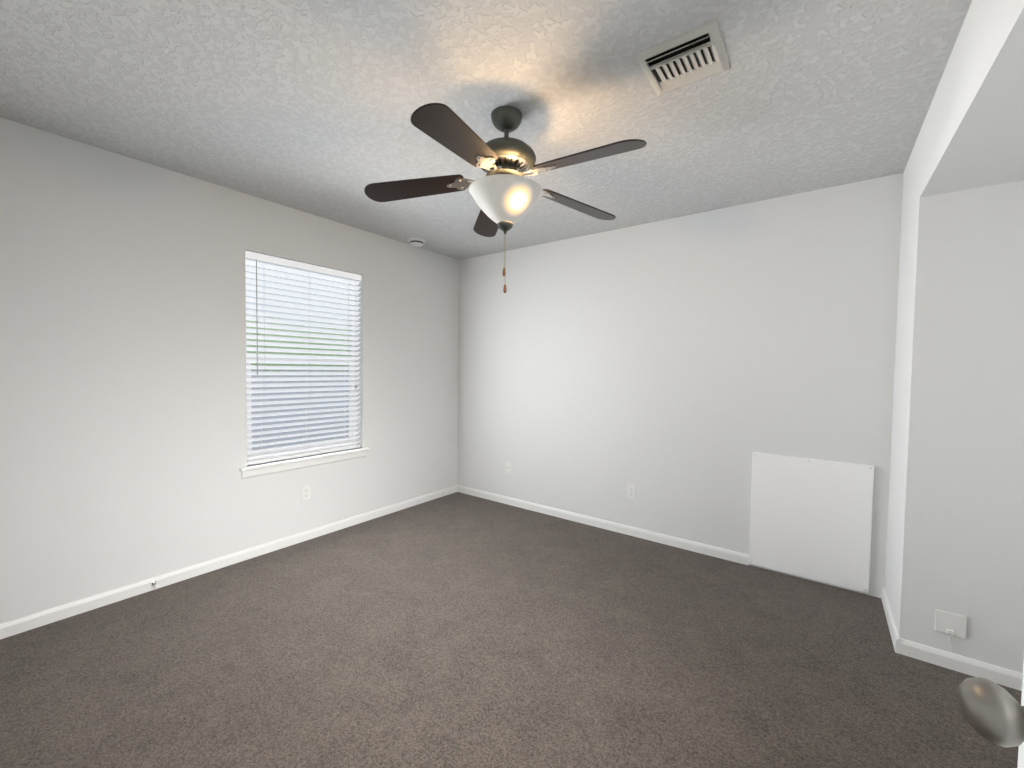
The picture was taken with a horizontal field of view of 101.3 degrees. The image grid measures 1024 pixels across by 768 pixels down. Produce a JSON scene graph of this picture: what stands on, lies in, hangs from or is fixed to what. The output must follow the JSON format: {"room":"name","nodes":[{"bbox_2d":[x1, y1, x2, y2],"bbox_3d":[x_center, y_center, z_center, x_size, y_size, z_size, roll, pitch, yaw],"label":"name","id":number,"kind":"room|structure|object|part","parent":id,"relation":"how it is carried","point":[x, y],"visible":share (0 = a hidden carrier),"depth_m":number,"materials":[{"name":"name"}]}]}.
{"room":"empty bedroom","nodes":[
{"label":"empty bedroom","id":0,"kind":"room"},
{"bbox_2d":[0,117,458,623],"bbox_3d":[-1.608,-0.045,3.155,0.150,2.440,3.300,2,2,36],"label":"wall","id":1,"kind":"structure","parent":0,"point":[123,430],"depth_m":2.43,"materials":[{"name":"white paint"}]},
{"bbox_2d":[0,485,455,638],"bbox_3d":[-1.558,1.142,3.147,0.013,0.070,3.300,2,2,36],"label":"baseboard","id":2,"kind":"structure","parent":1,"relation":"attached to","point":[16,626],"depth_m":2.57,"materials":[{"name":"white wood"}]},
{"bbox_2d":[239,259,369,478],"bbox_3d":[-1.550,-0.138,3.184,0.173,1.525,0.980,2,2,36],"label":"window","id":3,"kind":"structure","parent":1,"relation":"in","point":[261,469],"depth_m":3.16,"materials":[{"name":"white plastic"}]},
{"bbox_2d":[245,251,361,465],"bbox_3d":[-1.538,-0.176,3.174,0.076,1.440,0.872,2,2,36],"label":"window blinds","id":4,"kind":"object","parent":3,"relation":"attached to","point":[286,263],"visible":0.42,"depth_m":3.12,"materials":[{"name":"white plastic"}]},
{"bbox_2d":[301,484,310,500],"bbox_3d":[-1.545,0.817,3.152,0.008,0.115,0.070,2,2,36],"label":"electrical outlet","id":5,"kind":"object","parent":1,"relation":"attached to","point":[305,492],"visible":1,"depth_m":3.15,"materials":[{"name":"white plastic"}]},
{"bbox_2d":[0,0,971,259],"bbox_3d":[0.077,-1.249,1.877,4.300,0.100,3.600,2,2,36],"label":"ceiling","id":6,"kind":"structure","parent":0,"point":[308,106],"depth_m":1.74,"materials":[{"name":"white paint"}]},
{"bbox_2d":[408,238,425,246],"bbox_3d":[-0.846,-1.252,3.732,0.156,0.046,0.156,2,2,36],"label":"smoke detector","id":7,"kind":"object","parent":6,"relation":"attached to","point":[417,242],"visible":0.98,"depth_m":3.69,"materials":[{"name":"white plastic"}]},
{"bbox_2d":[364,103,646,292],"bbox_3d":[-0.004,-0.803,1.856,1.215,0.791,1.243,2,2,36],"label":"fan","id":8,"kind":"object","parent":6,"relation":"hanging from","point":[505,193],"visible":1,"depth_m":1.80,"materials":[{"name":"brown wood"}]},
{"bbox_3d":[-0.029,-0.804,1.892,0.330,0.168,0.330,2,2,36],"label":"lamp shade","id":9,"kind":"part","parent":8,"relation":"part of","materials":[{"name":"white glass"}]},
{"bbox_2d":[634,19,730,95],"bbox_3d":[0.627,-1.169,1.539,0.270,0.023,0.270,2,2,36],"label":"ceiling vent","id":10,"kind":"object","parent":6,"relation":"in","point":[697,54],"visible":1,"depth_m":1.51,"materials":[{"name":"white metal"}]},
{"bbox_2d":[0,492,1021,767],"bbox_3d":[0.042,1.290,1.966,4.300,0.100,3.600,2,2,36],"label":"floor","id":11,"kind":"structure","parent":0,"point":[458,630],"depth_m":1.84,"materials":[{"name":"carpet"}]},
{"bbox_2d":[457,173,902,597],"bbox_3d":[1.086,-0.014,3.307,4.300,2.440,0.150,2,2,36],"label":"wall","id":12,"kind":"structure","parent":0,"point":[677,371],"depth_m":3.06,"materials":[{"name":"white paint"}]},
{"bbox_2d":[506,461,511,473],"bbox_3d":[-0.032,0.806,4.053,0.070,0.115,0.016,2,2,36],"label":"outlet","id":13,"kind":"object","parent":12,"relation":"attached to","point":[508,467],"visible":1,"depth_m":4.05,"materials":[{"name":"white plastic"}]},
{"bbox_2d":[456,485,748,565],"bbox_3d":[0.523,1.152,3.653,2.698,0.070,0.013,2,2,36],"label":"baseboard","id":14,"kind":"structure","parent":12,"relation":"attached to","point":[730,555],"depth_m":3.39,"materials":[{"name":"white wood"}]},
{"bbox_2d":[627,484,635,498],"bbox_3d":[0.947,0.852,3.333,0.070,0.115,0.008,2,2,36],"label":"electrical outlet","id":15,"kind":"object","parent":12,"relation":"attached to","point":[631,491],"visible":1,"depth_m":3.33,"materials":[{"name":"white plastic"}]},
{"bbox_2d":[749,452,873,592],"bbox_3d":[1.861,0.846,2.650,0.620,0.758,0.018,2,2,36],"label":"access panel","id":16,"kind":"object","parent":12,"relation":"attached to","point":[810,518],"visible":1,"depth_m":2.62,"materials":[{"name":"white paint"}]},
{"bbox_2d":[885,125,1023,672],"bbox_3d":[2.243,0.047,1.998,0.580,2.440,0.580,2,2,36],"label":"wall","id":17,"kind":"structure","parent":0,"point":[955,534],"depth_m":1.84,"materials":[{"name":"white paint"}]},
{"bbox_2d":[881,587,897,632],"bbox_3d":[1.991,1.222,2.219,0.013,0.070,0.570,2,2,36],"label":"baseboard","id":18,"kind":"structure","parent":17,"relation":"attached to","point":[890,620],"depth_m":2.22,"materials":[{"name":"white wood"}]},
{"bbox_2d":[934,609,966,650],"bbox_3d":[1.951,1.103,1.869,0.100,0.168,0.016,2,2,36],"label":"outlet plate","id":19,"kind":"object","parent":17,"relation":"attached to","point":[950,624],"visible":1,"depth_m":1.87,"materials":[{"name":"white plastic"}]},
{"bbox_2d":[890,633,1022,690],"bbox_3d":[2.028,1.237,1.816,0.553,0.070,0.014,2,2,36],"label":"baseboard","id":20,"kind":"structure","parent":17,"relation":"attached to","point":[971,666],"depth_m":1.85,"materials":[{"name":"white wood"}]},
{"bbox_2d":[920,0,1023,197],"bbox_3d":[1.275,-0.974,0.635,0.580,0.330,2.720,2,2,36],"label":"soffit","id":21,"kind":"structure","parent":0,"point":[973,131],"depth_m":1.37,"materials":[{"name":"white paint"}]},
{"bbox_3d":[-0.967,0.055,0.536,4.300,2.440,0.150,2,2,36],"label":"wall","id":22,"kind":"structure","parent":0,"visible":0},
{"bbox_2d":[958,661,1023,767],"bbox_3d":[0.429,0.287,0.124,0.186,2.018,0.823,2,2,27],"label":"door","id":23,"kind":"structure","parent":22,"relation":"in","point":[993,712],"depth_m":0.44,"materials":[{"name":"white metal"}]},
{"label":"outside","id":24,"kind":"structure","parent":0,"visible":0},
{"bbox_2d":[246,265,347,449],"bbox_3d":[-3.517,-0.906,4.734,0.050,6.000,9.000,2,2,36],"label":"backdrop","id":25,"kind":"structure","parent":24,"point":[293,415],"depth_m":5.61,"materials":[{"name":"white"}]}
]}

